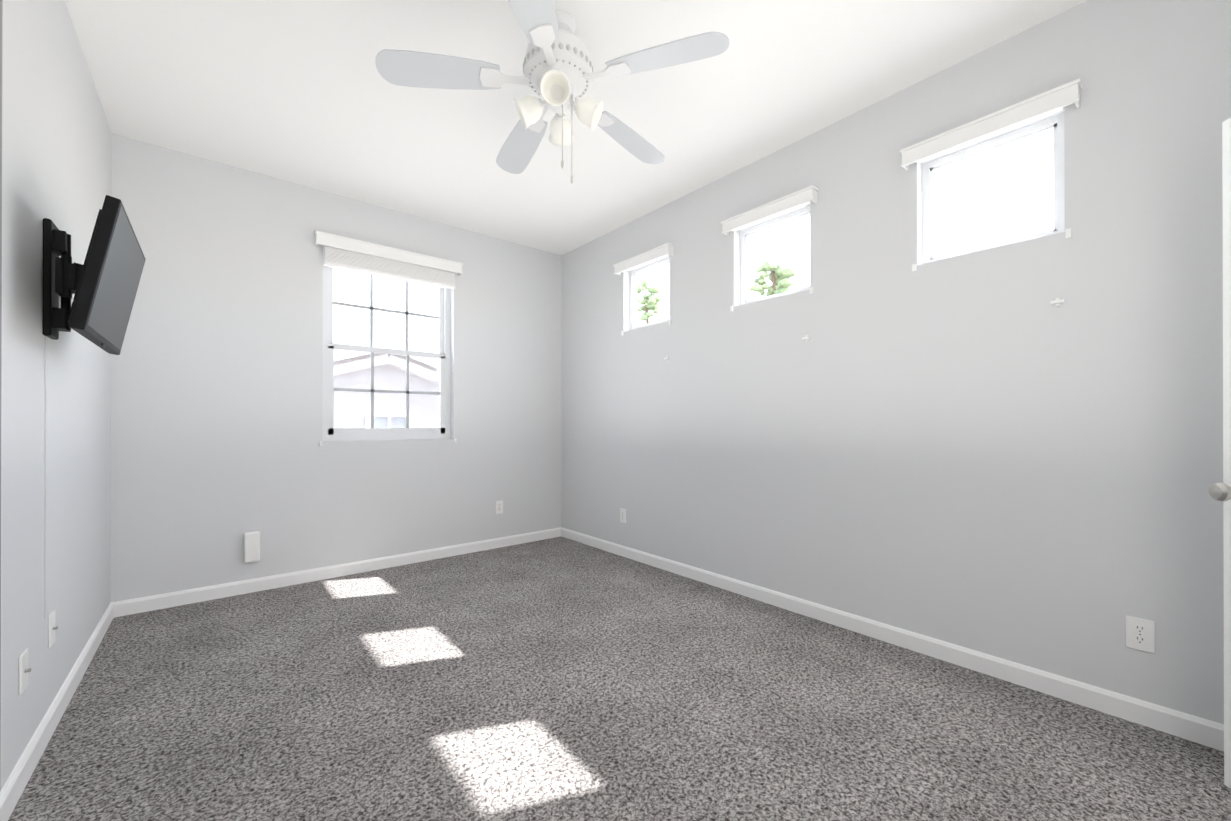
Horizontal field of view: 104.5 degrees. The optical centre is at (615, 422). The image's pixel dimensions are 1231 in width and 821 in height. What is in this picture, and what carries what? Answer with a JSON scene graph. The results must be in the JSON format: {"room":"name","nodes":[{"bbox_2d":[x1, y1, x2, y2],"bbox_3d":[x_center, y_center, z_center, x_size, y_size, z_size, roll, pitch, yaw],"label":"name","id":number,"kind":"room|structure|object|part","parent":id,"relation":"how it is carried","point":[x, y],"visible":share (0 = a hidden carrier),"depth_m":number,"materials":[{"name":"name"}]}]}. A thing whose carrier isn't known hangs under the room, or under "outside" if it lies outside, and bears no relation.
{"room":"empty bedroom","nodes":[
{"label":"empty bedroom","id":0,"kind":"room"},
{"bbox_2d":[0,0,2,720],"bbox_3d":[-2.115,-0.275,0.870,1.220,2.740,0.120,0,0,-40],"label":"wall","id":1,"kind":"structure","parent":0,"point":[1,8],"depth_m":1.30,"materials":[{"name":"grey paint"}]},
{"bbox_2d":[0,0,111,790],"bbox_3d":[-2.355,-0.273,2.009,0.120,2.740,1.930,0,0,-40],"label":"wall","id":2,"kind":"structure","parent":0,"point":[56,151],"depth_m":1.65,"materials":[{"name":"white paint"}]},
{"bbox_2d":[19,648,31,694],"bbox_3d":[-1.803,0.758,1.458,0.018,0.116,0.072,0,0,-40],"label":"electrical outlet","id":3,"kind":"object","parent":2,"relation":"attached to","point":[24,669],"visible":0.98,"depth_m":1.44,"materials":[{"name":"white plastic"}]},
{"bbox_3d":[-1.807,0.758,1.454,0.006,0.116,0.072,0,0,-40],"label":"plate","id":4,"kind":"part","parent":3,"relation":"part of","materials":[{"name":"white plastic"}]},
{"bbox_2d":[44,336,47,618],"bbox_3d":[-1.973,0.187,1.650,0.003,0.980,0.020,0,0,-40],"label":"cord cover","id":5,"kind":"object","parent":2,"relation":"attached to","point":[46,472],"visible":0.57,"depth_m":1.65,"materials":[{"name":"white paint"}]},
{"bbox_2d":[48,610,57,647],"bbox_3d":[-2.015,0.737,1.711,0.018,0.116,0.072,0,0,-40],"label":"electrical outlet","id":6,"kind":"object","parent":2,"relation":"attached to","point":[52,627],"visible":0.98,"depth_m":1.69,"materials":[{"name":"white plastic"}]},
{"bbox_2d":[0,602,113,820],"bbox_3d":[-2.226,1.055,1.957,0.014,0.085,1.930,0,0,-40],"label":"baseboard","id":7,"kind":"structure","parent":2,"relation":"attached to","point":[12,789],"depth_m":1.63,"materials":[{"name":"white wood"}]},
{"bbox_2d":[43,195,145,354],"bbox_3d":[-1.853,-0.488,1.680,0.224,0.429,0.700,0,0,-40],"label":"tv","id":8,"kind":"object","parent":2,"relation":"attached to","point":[101,283],"visible":1,"depth_m":1.62,"materials":[{"name":"black plastic"}]},
{"bbox_2d":[111,133,560,601],"bbox_3d":[-1.729,-0.269,3.719,3.280,2.740,0.120,0,0,-40],"label":"wall","id":9,"kind":"structure","parent":0,"point":[217,451],"depth_m":3.20,"materials":[{"name":"white paint"}]},
{"bbox_2d":[111,527,560,616],"bbox_3d":[-1.686,1.059,3.664,3.040,0.085,0.014,0,0,-40],"label":"baseboard","id":10,"kind":"structure","parent":9,"relation":"attached to","point":[158,601],"depth_m":3.29,"materials":[{"name":"white wood"}]},
{"bbox_2d":[322,246,450,440],"bbox_3d":[-1.764,-0.569,3.730,0.940,1.400,0.058,0,0,-40],"label":"window","id":11,"kind":"structure","parent":9,"relation":"in","point":[330,432],"depth_m":3.68,"materials":[{"name":"white plastic"}]},
{"bbox_3d":[-1.770,-0.569,3.736,0.778,1.238,0.038,0,0,-40],"label":"back window grid","id":12,"kind":"part","parent":11,"relation":"part of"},
{"bbox_3d":[-1.770,-0.569,3.736,0.846,1.306,0.030,0,0,-40],"label":"glass","id":13,"kind":"part","parent":11,"relation":"part of","materials":[{"name":"clear glass"}]},
{"bbox_2d":[334,349,439,427],"bbox_3d":[-1.782,-0.238,3.750,0.842,0.641,0.001,0,0,-40],"label":"screen","id":14,"kind":"object","parent":11,"relation":"attached to","point":[394,364],"depth_m":3.73,"materials":[{"name":"glass"}]},
{"bbox_2d":[314,230,462,289],"bbox_3d":[-1.686,-1.217,3.638,1.044,0.213,0.078,0,0,-40],"label":"window blind","id":15,"kind":"object","parent":11,"relation":"attached to","point":[351,260],"visible":0.92,"depth_m":3.58,"materials":[{"name":"white plastic"}]},
{"bbox_3d":[-1.694,-1.209,3.647,0.932,0.197,0.054,0,0,-40],"label":"rail","id":16,"kind":"part","parent":15,"relation":"part of","materials":[{"name":"white plastic"}]},
{"bbox_2d":[495,500,502,513],"bbox_3d":[-1.030,0.747,4.221,0.072,0.116,0.009,0,0,-40],"label":"electrical outlet","id":17,"kind":"object","parent":9,"relation":"attached to","point":[498,507],"visible":1,"depth_m":4.22,"materials":[{"name":"white plastic"}]},
{"bbox_2d":[65,0,1086,255],"bbox_3d":[-0.659,-1.693,1.597,4.380,0.100,4.750,0,0,-40],"label":"ceiling","id":18,"kind":"structure","parent":0,"point":[303,92],"depth_m":2.34,"materials":[{"name":"white paint"}]},
{"bbox_2d":[375,0,728,183],"bbox_3d":[-0.228,-1.310,2.002,1.309,0.666,1.312,0,0,-40],"label":"fan","id":19,"kind":"object","parent":18,"relation":"hanging from","point":[560,74],"visible":1,"depth_m":1.87,"materials":[{"name":"white plastic"}]},
{"bbox_3d":[-0.686,-1.371,1.859,0.459,0.006,0.152,-4,-10,-13],"label":"blade","id":20,"kind":"part","parent":19,"relation":"part of","materials":[{"name":"grey"}]},
{"label":"blade","id":21,"kind":"part","parent":19,"relation":"part of","materials":[{"name":"white plastic"}]},
{"bbox_3d":[-0.277,-1.371,1.499,0.152,0.006,0.459,-11,3,6],"label":"blade","id":22,"kind":"part","parent":19,"relation":"part of","materials":[{"name":"grey"}]},
{"bbox_3d":[0.073,-1.369,2.308,0.152,0.006,0.459,15,6,41],"label":"blade","id":23,"kind":"part","parent":19,"relation":"part of","materials":[{"name":"grey"}]},
{"bbox_3d":[0.192,-1.371,1.776,0.459,0.006,0.152,4,13,23],"label":"blade","id":24,"kind":"part","parent":19,"relation":"part of","materials":[{"name":"grey"}]},
{"bbox_2d":[8,537,1230,820],"bbox_3d":[-0.659,1.127,1.591,4.380,0.060,4.750,0,0,-40],"label":"floor","id":25,"kind":"structure","parent":0,"point":[558,679],"depth_m":1.76,"materials":[{"name":"carpet"}]},
{"bbox_2d":[561,0,1230,723],"bbox_3d":[0.970,-0.270,2.966,0.120,2.740,4.750,0,0,-40],"label":"wall","id":26,"kind":"structure","parent":0,"point":[993,452],"depth_m":2.15,"materials":[{"name":"white paint"}]},
{"bbox_2d":[620,508,625,522],"bbox_3d":[0.061,0.767,3.943,0.009,0.116,0.072,0,0,-40],"label":"electrical outlet","id":27,"kind":"object","parent":26,"relation":"attached to","point":[622,515],"visible":1,"depth_m":3.94,"materials":[{"name":"white plastic"}]},
{"bbox_2d":[621,320,670,360],"bbox_3d":[0.228,-0.614,3.740,0.020,0.300,0.560,0,0,-40],"label":"cleat","id":28,"kind":"object","parent":26,"relation":"attached to","point":[666,358],"visible":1,"depth_m":3.56,"materials":[{"name":"white plastic"}]},
{"bbox_2d":[630,257,669,329],"bbox_3d":[0.307,-1.014,3.808,0.052,0.510,0.520,0,0,-40],"label":"window","id":29,"kind":"structure","parent":26,"relation":"in","point":[634,274],"depth_m":3.91,"materials":[{"name":"white plastic"}]},
{"bbox_2d":[613,243,674,274],"bbox_3d":[0.208,-1.272,3.725,0.069,0.078,0.624,0,0,-40],"label":"window blind","id":30,"kind":"object","parent":29,"relation":"attached to","point":[652,255],"visible":1,"depth_m":3.67,"materials":[{"name":"white plastic"}]},
{"bbox_3d":[0.216,-1.270,3.731,0.040,0.050,0.512,0,0,-40],"label":"rail","id":31,"kind":"part","parent":30,"relation":"part of","materials":[{"name":"white plastic"}]},
{"bbox_2d":[730,287,813,341],"bbox_3d":[0.933,-0.616,2.902,0.020,0.300,0.560,0,0,-40],"label":"cleat","id":32,"kind":"object","parent":26,"relation":"attached to","point":[806,338],"visible":1,"depth_m":2.71,"materials":[{"name":"white plastic"}]},
{"bbox_2d":[740,206,809,304],"bbox_3d":[1.012,-1.015,2.970,0.052,0.510,0.520,0,0,-40],"label":"window","id":33,"kind":"structure","parent":26,"relation":"in","point":[766,226],"depth_m":3.03,"materials":[{"name":"white plastic"}]},
{"bbox_2d":[721,185,818,235],"bbox_3d":[0.913,-1.274,2.887,0.069,0.078,0.624,0,0,-40],"label":"window blind","id":34,"kind":"object","parent":33,"relation":"attached to","point":[790,202],"visible":1,"depth_m":2.83,"materials":[{"name":"white plastic"}]},
{"bbox_3d":[0.921,-1.272,2.894,0.040,0.050,0.512,0,0,-40],"label":"rail","id":35,"kind":"part","parent":34,"relation":"part of","materials":[{"name":"white plastic"}]},
{"bbox_2d":[561,527,1223,750],"bbox_3d":[0.919,1.057,2.919,0.014,0.085,4.510,0,0,-40],"label":"baseboard","id":36,"kind":"structure","parent":26,"relation":"attached to","point":[1199,730],"depth_m":2.13,"materials":[{"name":"white wood"}]},
{"bbox_2d":[912,228,1070,306],"bbox_3d":[1.615,-0.617,2.091,0.020,0.300,0.560,0,0,-40],"label":"cleat","id":37,"kind":"object","parent":26,"relation":"attached to","point":[1057,301],"visible":0.96,"depth_m":1.90,"materials":[{"name":"white plastic"}]},
{"bbox_2d":[922,112,1064,263],"bbox_3d":[1.695,-1.017,2.159,0.052,0.510,0.520,0,0,-40],"label":"window","id":38,"kind":"structure","parent":26,"relation":"in","point":[1055,123],"depth_m":2.13,"materials":[{"name":"white plastic"}]},
{"bbox_2d":[900,78,1081,169],"bbox_3d":[1.596,-1.275,2.076,0.069,0.078,0.624,0,0,-40],"label":"window blind","id":39,"kind":"object","parent":38,"relation":"attached to","point":[1049,102],"visible":1,"depth_m":2.02,"materials":[{"name":"white plastic"}]},
{"bbox_3d":[1.604,-1.273,2.083,0.040,0.050,0.512,0,0,-40],"label":"rail","id":40,"kind":"part","parent":39,"relation":"part of","materials":[{"name":"white plastic"}]},
{"bbox_2d":[1126,615,1154,652],"bbox_3d":[1.916,0.772,1.740,0.009,0.116,0.072,0,0,-40],"label":"electrical outlet","id":41,"kind":"object","parent":26,"relation":"attached to","point":[1140,633],"visible":1,"depth_m":1.74,"materials":[{"name":"white plastic"}]},
{"bbox_3d":[0.832,-0.277,-0.177,4.380,2.740,0.120,0,0,-40],"label":"wall","id":42,"kind":"structure","parent":0,"visible":0},
{"bbox_2d":[1208,117,1230,788],"bbox_3d":[1.760,0.089,1.041,0.181,2.000,0.812,0,0,13],"label":"door","id":43,"kind":"structure","parent":42,"relation":"in","point":[1219,491],"depth_m":1.43,"materials":[{"name":"white wood"}]},
{"bbox_3d":[1.840,0.201,1.387,0.181,0.066,0.100,0,0,13],"label":"knob","id":44,"kind":"part","parent":43,"relation":"part of","materials":[{"name":"grey metal"}]},
{"bbox_3d":[1.760,0.089,1.040,0.043,2.000,0.810,0,0,13],"label":"panel","id":45,"kind":"part","parent":43,"relation":"part of","materials":[{"name":"white wood"}]},
{"bbox_3d":[-2.364,0.795,3.097,0.072,0.116,0.009,0,0,-40],"label":"electrical outlet","id":46,"kind":"object","parent":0,"visible":0},
{"bbox_2d":[244,531,259,562],"bbox_3d":[-2.348,0.800,3.077,0.080,0.190,0.048,0,0,-40],"label":"outlet","id":47,"kind":"object","parent":46,"relation":"attached to","point":[251,546],"visible":1,"depth_m":3.06,"materials":[{"name":"white plastic"}]},
{"label":"outside","id":48,"kind":"structure","parent":0,"visible":0},
{"bbox_2d":[334,364,439,427],"bbox_3d":[-8.805,1.753,15.967,13.000,6.750,8.000,0,0,-40],"label":"house","id":49,"kind":"structure","parent":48,"point":[387,394],"depth_m":12.91,"materials":[{"name":"grey paint"}]},
{"bbox_2d":[334,353,439,372],"bbox_3d":[-8.676,-1.195,15.821,8.385,1.425,8.400,0,0,-40],"label":"tiles","id":50,"kind":"structure","parent":49,"relation":"on","point":[362,358],"depth_m":12.73,"materials":[{"name":"grey tile"}]},
{"bbox_2d":[334,355,439,383],"bbox_3d":[-6.131,-1.049,12.799,8.323,1.539,0.400,0,0,-40],"label":"fascia","id":51,"kind":"object","parent":49,"relation":"attached to","point":[367,359],"depth_m":12.70,"materials":[{"name":"white"}]},
{"bbox_2d":[365,412,410,427],"bbox_3d":[-6.151,0.372,12.935,1.150,1.300,0.059,0,0,-40],"label":"window","id":52,"kind":"structure","parent":49,"relation":"attached to","point":[387,423],"depth_m":12.92,"materials":[{"name":"grey"}]},
{"bbox_2d":[637,260,795,323],"bbox_3d":[2.277,0.678,10.935,1.895,8.877,5.744,0,0,-40],"label":"tree","id":53,"kind":"object","parent":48,"point":[781,288],"depth_m":9.71,"materials":[{"name":"green plant"}]}
]}

